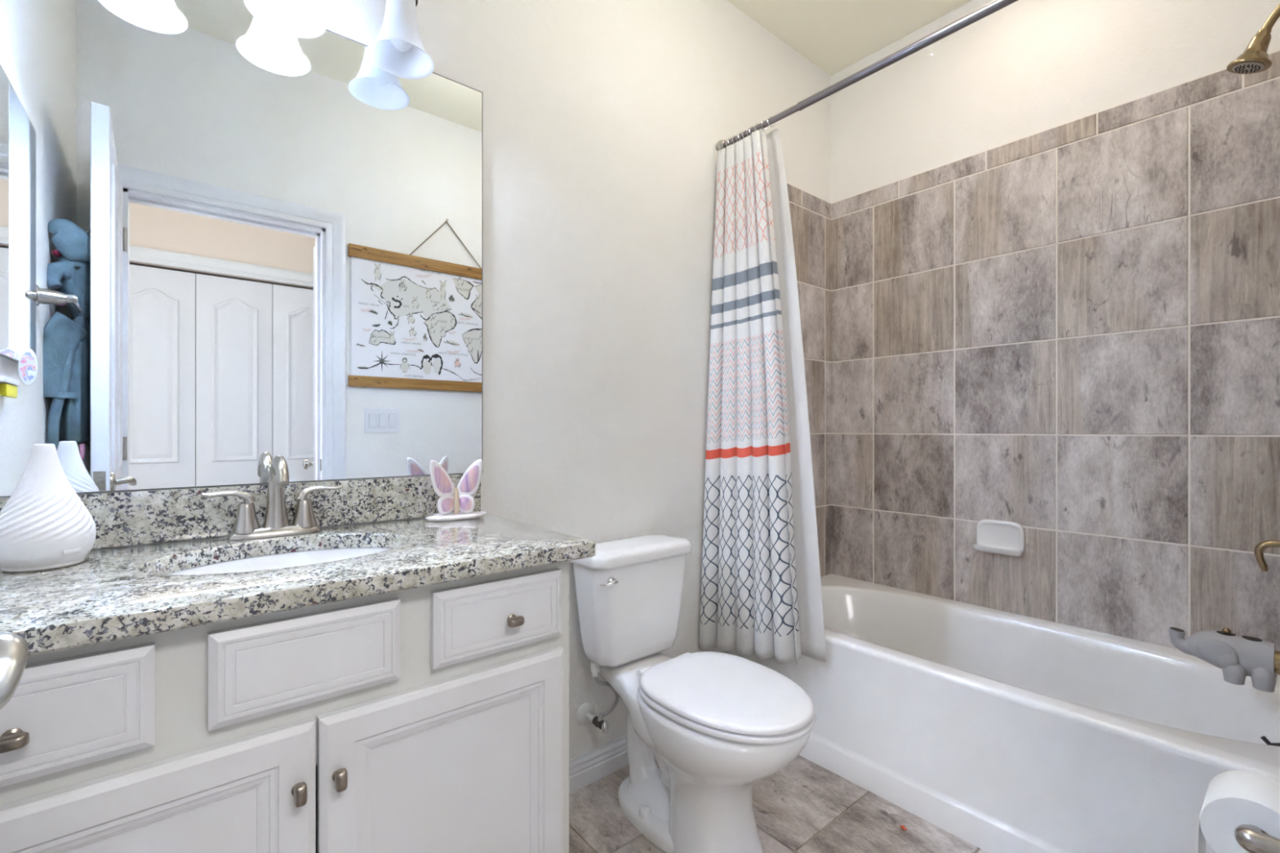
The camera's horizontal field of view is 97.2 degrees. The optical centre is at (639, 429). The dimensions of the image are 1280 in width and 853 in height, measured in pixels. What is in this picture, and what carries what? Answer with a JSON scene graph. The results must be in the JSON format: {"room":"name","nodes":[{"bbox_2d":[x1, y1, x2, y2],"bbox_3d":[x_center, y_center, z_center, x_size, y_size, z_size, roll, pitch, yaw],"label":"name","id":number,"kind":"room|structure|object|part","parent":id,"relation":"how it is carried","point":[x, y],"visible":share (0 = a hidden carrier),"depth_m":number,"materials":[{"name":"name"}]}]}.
{"room":"bathroom","nodes":[
{"label":"bathroom","id":0,"kind":"room"},
{"bbox_2d":[0,0,831,759],"bbox_3d":[-0.152,-0.278,1.823,2.833,2.840,0.109,0,0,-40],"label":"wall","id":1,"kind":"structure","parent":0,"point":[604,122],"depth_m":1.82,"materials":[{"name":"white paint"}]},
{"bbox_2d":[0,474,480,549],"bbox_3d":[-0.779,0.167,1.227,0.904,0.101,0.020,0,0,-40],"label":"backsplash","id":2,"kind":"structure","parent":1,"relation":"attached to","point":[121,518],"depth_m":1.15,"materials":[{"name":"stone"}]},
{"bbox_2d":[0,0,483,497],"bbox_3d":[-0.779,-0.399,1.237,0.916,1.029,0.007,0,0,-40],"label":"wall mirror","id":3,"kind":"object","parent":1,"relation":"attached to","point":[231,242],"visible":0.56,"depth_m":1.17,"materials":[{"name":"silver glass"}]},
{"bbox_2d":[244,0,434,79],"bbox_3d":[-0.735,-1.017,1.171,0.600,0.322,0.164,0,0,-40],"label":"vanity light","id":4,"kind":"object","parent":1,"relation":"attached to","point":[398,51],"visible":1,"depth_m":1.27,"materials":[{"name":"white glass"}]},
{"bbox_3d":[-0.728,-0.935,1.163,0.144,0.157,0.144,0,0,-40],"label":"lamp shade","id":5,"kind":"part","parent":4,"relation":"part of","materials":[{"name":"white glass"}]},
{"bbox_3d":[-0.728,-0.943,1.163,0.059,0.120,0.059,0,0,-40],"label":"bulb","id":6,"kind":"part","parent":4,"relation":"part of","materials":[{"name":"white glass"}]},
{"bbox_3d":[-0.554,-0.935,1.309,0.144,0.157,0.144,0,0,-40],"label":"lamp shade","id":7,"kind":"part","parent":4,"relation":"part of","materials":[{"name":"white glass"}]},
{"bbox_3d":[-0.554,-0.943,1.309,0.059,0.120,0.059,0,0,-40],"label":"bulb","id":8,"kind":"part","parent":4,"relation":"part of","materials":[{"name":"white glass"}]},
{"bbox_2d":[576,675,619,733],"bbox_3d":[-0.121,0.815,1.715,0.099,0.194,0.114,0,0,-40],"label":"supply valve","id":9,"kind":"object","parent":1,"relation":"attached to","point":[585,713],"visible":0.95,"depth_m":1.71,"materials":[{"name":"silver metal"}]},
{"bbox_3d":[-0.103,0.878,1.670,0.026,0.038,0.023,0,0,-40],"label":"oval handle","id":10,"kind":"part","parent":9,"relation":"part of","materials":[{"name":"silver metal"}]},
{"bbox_2d":[568,734,628,794],"bbox_3d":[-0.079,1.046,1.814,0.978,0.092,0.015,0,0,-40],"label":"baseboard","id":11,"kind":"structure","parent":1,"relation":"attached to","point":[592,766],"depth_m":1.76,"materials":[{"name":"white wood"}]},
{"bbox_2d":[568,755,988,852],"bbox_3d":[0.678,1.132,0.177,3.668,0.080,3.700,0,0,-40],"label":"floor","id":12,"kind":"structure","parent":0,"point":[805,806],"depth_m":1.57,"materials":[{"name":"beige tile"}]},
{"bbox_2d":[0,560,568,852],"bbox_3d":[-0.620,0.670,1.010,0.867,0.843,0.552,0,0,-40],"label":"vanity cabinet","id":13,"kind":"object","parent":12,"relation":"on","point":[434,718],"visible":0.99,"depth_m":0.82,"materials":[{"name":"white wood"}]},
{"bbox_3d":[-0.685,0.339,0.613,0.031,0.018,0.026,0,0,-40],"label":"knob","id":14,"kind":"part","parent":13,"relation":"part of","materials":[{"name":"silver metal"}]},
{"bbox_3d":[-0.699,0.331,0.630,0.238,0.126,0.020,0,0,-40],"label":"drawer","id":15,"kind":"part","parent":13,"relation":"part of","materials":[{"name":"white wood"}]},
{"bbox_3d":[-0.631,0.702,0.687,0.415,0.564,0.020,0,0,-40],"label":"door","id":16,"kind":"part","parent":13,"relation":"part of","materials":[{"name":"white wood"}]},
{"bbox_2d":[0,474,595,655],"bbox_3d":[-0.610,0.182,1.024,0.904,0.131,0.548,0,0,-40],"label":"countertop","id":17,"kind":"structure","parent":13,"relation":"on","point":[122,588],"depth_m":0.97,"materials":[{"name":"stone"}]},
{"bbox_2d":[0,444,96,572],"bbox_3d":[-0.956,0.120,0.906,0.120,0.195,0.120,0,0,-40],"label":"diffuser","id":18,"kind":"object","parent":17,"relation":"on","point":[45,524],"visible":1,"depth_m":0.88,"materials":[{"name":"white ceramic"}]},
{"bbox_2d":[200,454,342,540],"bbox_3d":[-0.731,0.134,1.143,0.247,0.167,0.135,0,0,-40],"label":"bathroom faucet","id":19,"kind":"object","parent":17,"relation":"on","point":[276,523],"visible":1,"depth_m":1.15,"materials":[{"name":"silver metal"}]},
{"bbox_3d":[-0.815,0.136,1.121,0.089,0.031,0.026,0,0,-40],"label":"lever","id":20,"kind":"part","parent":19,"relation":"part of","materials":[{"name":"silver metal"}]},
{"bbox_3d":[-0.794,0.177,1.140,0.048,0.058,0.048,0,0,-40],"label":"handle","id":21,"kind":"part","parent":19,"relation":"part of","materials":[{"name":"silver metal"}]},
{"bbox_3d":[-0.755,0.208,1.172,0.166,0.018,0.058,0,0,-40],"label":"plate","id":22,"kind":"part","parent":19,"relation":"part of","materials":[{"name":"silver metal"}]},
{"bbox_3d":[-0.729,0.128,1.141,0.052,0.156,0.130,0,0,-40],"label":"spout","id":23,"kind":"part","parent":19,"relation":"part of","materials":[{"name":"silver metal"}]},
{"bbox_3d":[-0.716,0.177,1.205,0.048,0.058,0.048,0,0,-40],"label":"handle","id":24,"kind":"part","parent":19,"relation":"part of","materials":[{"name":"silver metal"}]},
{"bbox_3d":[-0.694,0.136,1.222,0.089,0.031,0.026,0,0,-40],"label":"lever","id":25,"kind":"part","parent":19,"relation":"part of","materials":[{"name":"silver metal"}]},
{"bbox_2d":[166,547,391,574],"bbox_3d":[-0.633,0.323,1.022,0.461,0.146,0.329,0,0,-40],"label":"sink basin","id":26,"kind":"object","parent":17,"relation":"in","point":[277,561],"visible":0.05,"depth_m":1.14,"materials":[{"name":"white ceramic"}]},
{"bbox_2d":[425,458,486,521],"bbox_3d":[-0.453,0.145,1.395,0.153,0.145,0.078,0,0,-40],"label":"figurine","id":27,"kind":"object","parent":17,"relation":"on","point":[460,498],"visible":1,"depth_m":1.39,"materials":[{"name":"white ceramic"}]},
{"bbox_3d":[-0.481,0.121,1.374,0.011,0.071,0.047,0,0,44],"label":"painted panel","id":28,"kind":"part","parent":27,"relation":"part of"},
{"bbox_3d":[-0.474,0.183,1.381,0.013,0.036,0.033,0,0,44],"label":"painted panel","id":29,"kind":"part","parent":27,"relation":"part of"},
{"bbox_3d":[-0.433,0.183,1.401,0.033,0.036,0.013,0,0,-6],"label":"painted panel","id":30,"kind":"part","parent":27,"relation":"part of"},
{"bbox_3d":[-0.423,0.121,1.402,0.047,0.071,0.011,0,0,-6],"label":"painted panel","id":31,"kind":"part","parent":27,"relation":"part of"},
{"bbox_3d":[-0.475,0.507,0.788,0.018,0.031,0.026,0,0,-40],"label":"knob","id":32,"kind":"part","parent":13,"relation":"part of","materials":[{"name":"silver metal"}]},
{"bbox_3d":[-0.474,0.331,0.818,0.242,0.126,0.020,0,0,-40],"label":"false panel","id":33,"kind":"part","parent":13,"relation":"part of","materials":[{"name":"white wood"}]},
{"bbox_3d":[-0.435,0.507,0.821,0.018,0.031,0.026,0,0,-40],"label":"knob","id":34,"kind":"part","parent":13,"relation":"part of","materials":[{"name":"silver metal"}]},
{"bbox_3d":[-0.309,0.702,0.956,0.416,0.564,0.020,0,0,-40],"label":"door","id":35,"kind":"part","parent":13,"relation":"part of","materials":[{"name":"white wood"}]},
{"bbox_3d":[-0.247,0.331,1.008,0.246,0.126,0.020,0,0,-40],"label":"drawer","id":36,"kind":"part","parent":13,"relation":"part of","materials":[{"name":"white wood"}]},
{"bbox_3d":[-0.221,0.339,1.000,0.031,0.018,0.026,0,0,-40],"label":"knob","id":37,"kind":"part","parent":13,"relation":"part of","materials":[{"name":"silver metal"}]},
{"bbox_2d":[569,533,815,852],"bbox_3d":[0.144,0.720,1.537,0.388,0.745,0.705,0,0,-40],"label":"toilet","id":38,"kind":"object","parent":12,"relation":"on","point":[714,725],"visible":0.98,"depth_m":1.46,"materials":[{"name":"white ceramic"}]},
{"bbox_3d":[-0.087,0.425,1.564,0.062,0.026,0.026,0,0,-40],"label":"flush lever","id":39,"kind":"part","parent":38,"relation":"part of","materials":[{"name":"silver metal"}]},
{"bbox_3d":[-0.024,0.539,1.739,0.368,0.306,0.166,0,0,-40],"label":"tank","id":40,"kind":"part","parent":38,"relation":"part of","materials":[{"name":"white ceramic"}]},
{"bbox_3d":[-0.023,0.368,1.737,0.388,0.043,0.184,0,0,-40],"label":"tank lid","id":41,"kind":"part","parent":38,"relation":"part of","materials":[{"name":"white ceramic"}]},
{"bbox_3d":[0.224,0.682,1.441,0.362,0.016,0.454,0,0,-40],"label":"seat","id":42,"kind":"part","parent":38,"relation":"part of","materials":[{"name":"white plastic"}]},
{"bbox_3d":[0.224,0.660,1.441,0.356,0.020,0.448,0,0,-40],"label":"seat lid","id":43,"kind":"part","parent":38,"relation":"part of","materials":[{"name":"white plastic"}]},
{"bbox_2d":[900,825,906,830],"bbox_3d":[0.721,1.089,1.546,0.013,0.006,0.017,0,0,-2],"label":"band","id":44,"kind":"object","parent":12,"relation":"on","point":[901,826],"visible":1,"depth_m":1.54,"materials":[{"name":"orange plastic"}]},
{"bbox_2d":[727,573,1279,852],"bbox_3d":[1.087,0.879,1.806,0.733,0.425,1.504,0,0,-40],"label":"bathtub","id":45,"kind":"object","parent":12,"relation":"on","point":[1002,731],"visible":0.89,"depth_m":1.57,"materials":[{"name":"white ceramic"}]},
{"bbox_3d":[1.512,0.742,1.318,0.072,0.072,0.086,0,0,-40],"label":"overflow lever","id":46,"kind":"part","parent":45,"relation":"part of","materials":[{"name":"black plastic"}]},
{"bbox_2d":[726,0,972,75],"bbox_3d":[0.678,-1.688,0.177,3.668,0.080,3.700,0,0,-40],"label":"ceiling","id":47,"kind":"structure","parent":0,"point":[833,35],"depth_m":2.28,"materials":[{"name":"beige paint"}]},
{"bbox_2d":[831,0,1279,651],"bbox_3d":[1.411,-0.278,2.076,0.109,2.840,1.524,0,0,-40],"label":"wall","id":48,"kind":"structure","parent":0,"point":[1055,224],"depth_m":1.94,"materials":[{"name":"grey tile"}]},
{"bbox_2d":[973,519,1024,556],"bbox_3d":[1.307,0.397,2.067,0.062,0.124,0.156,0,0,-40],"label":"soap dish","id":49,"kind":"object","parent":48,"relation":"attached to","point":[993,536],"visible":1,"depth_m":2.07,"materials":[{"name":"white ceramic"}]},
{"bbox_3d":[0.569,-0.278,0.308,3.668,2.840,0.129,0,0,-40],"label":"wall","id":50,"kind":"structure","parent":0,"visible":0},
{"bbox_2d":[0,631,28,709],"bbox_3d":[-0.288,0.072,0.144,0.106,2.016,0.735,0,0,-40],"label":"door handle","id":51,"kind":"structure","parent":50,"relation":"in","point":[14,649],"depth_m":0.38,"materials":[{"name":"silver metal"}]},
{"bbox_2d":[716,0,1018,150],"bbox_3d":[0.790,-1.068,1.551,0.044,0.044,1.514,0,0,-40],"label":"shower rod","id":52,"kind":"object","parent":50,"relation":"attached to","point":[995,6],"visible":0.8,"depth_m":1.63,"materials":[{"name":"grey metal"}]},
{"bbox_2d":[698,128,801,664],"bbox_3d":[0.386,-0.127,1.949,0.134,1.838,0.380,0,0,-40],"label":"shower curtain","id":53,"kind":"object","parent":52,"relation":"hanging from","point":[748,595],"visible":1,"depth_m":1.97,"materials":[{"name":"fabric"}]},
{"bbox_2d":[765,128,826,662],"bbox_3d":[0.455,-0.147,1.964,0.034,1.798,0.432,0,0,-38],"label":"curtain liner","id":54,"kind":"object","parent":52,"relation":"hanging from","point":[811,616],"visible":0.23,"depth_m":1.88,"materials":[{"name":"white fabric"}]},
{"bbox_2d":[1222,627,1279,675],"bbox_3d":[1.491,0.528,1.319,0.054,0.085,0.240,0,0,-40],"label":"tub spout","id":55,"kind":"object","parent":50,"relation":"attached to","point":[1277,653],"visible":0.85,"depth_m":1.31,"materials":[{"name":"gold metal"}]},
{"bbox_2d":[1168,626,1277,692],"bbox_3d":[1.430,0.551,1.392,0.113,0.106,0.187,0,0,-40],"label":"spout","id":56,"kind":"object","parent":55,"relation":"on","point":[1238,657],"visible":1,"depth_m":1.34,"materials":[{"name":"grey plastic"}]},
{"bbox_3d":[1.419,0.578,1.349,0.041,0.052,0.041,0,0,-40],"label":"leg","id":57,"kind":"part","parent":56,"relation":"part of","materials":[{"name":"grey plastic"}]},
{"bbox_3d":[1.449,0.578,1.313,0.041,0.052,0.041,0,0,-40],"label":"leg","id":58,"kind":"part","parent":56,"relation":"part of","materials":[{"name":"grey plastic"}]},
{"bbox_3d":[1.437,0.504,1.384,0.016,0.036,0.016,0,0,-40],"label":"diverter knob","id":59,"kind":"part","parent":55,"relation":"part of","materials":[{"name":"gold metal"}]},
{"bbox_2d":[1226,3,1279,74],"bbox_3d":[1.503,-0.962,1.305,0.079,0.209,0.206,0,0,-40],"label":"showerhead","id":60,"kind":"object","parent":50,"relation":"attached to","point":[1255,59],"visible":1,"depth_m":1.33,"materials":[{"name":"gold metal"}]},
{"bbox_3d":[1.460,-0.869,1.356,0.056,0.021,0.053,0,0,-40],"label":"plate","id":61,"kind":"part","parent":60,"relation":"part of","materials":[{"name":"beige"}]},
{"bbox_3d":[1.520,-0.989,1.284,0.019,0.108,0.153,0,0,-40],"label":"arm","id":62,"kind":"part","parent":60,"relation":"part of","materials":[{"name":"gold metal"}]},
{"bbox_2d":[1234,824,1279,852],"bbox_3d":[0.967,0.574,0.810,0.239,0.052,0.148,0,0,-40],"label":"paper holder","id":63,"kind":"object","parent":50,"relation":"attached to","point":[1251,837],"visible":0.51,"depth_m":0.78,"materials":[{"name":"silver metal"}]},
{"bbox_2d":[1197,769,1279,852],"bbox_3d":[0.923,0.620,0.846,0.102,0.172,0.118,0,0,-40],"label":"toilet paper roll","id":64,"kind":"object","parent":63,"relation":"on","point":[1233,799],"visible":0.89,"depth_m":0.84,"materials":[{"name":"white paper"}]},
{"bbox_2d":[1253,540,1279,571],"bbox_3d":[1.517,0.267,1.288,0.150,0.150,0.159,0,0,-40],"label":"tub valve","id":65,"kind":"object","parent":50,"relation":"attached to","point":[1259,549],"visible":1,"depth_m":1.33,"materials":[{"name":"gold metal"}]}
]}

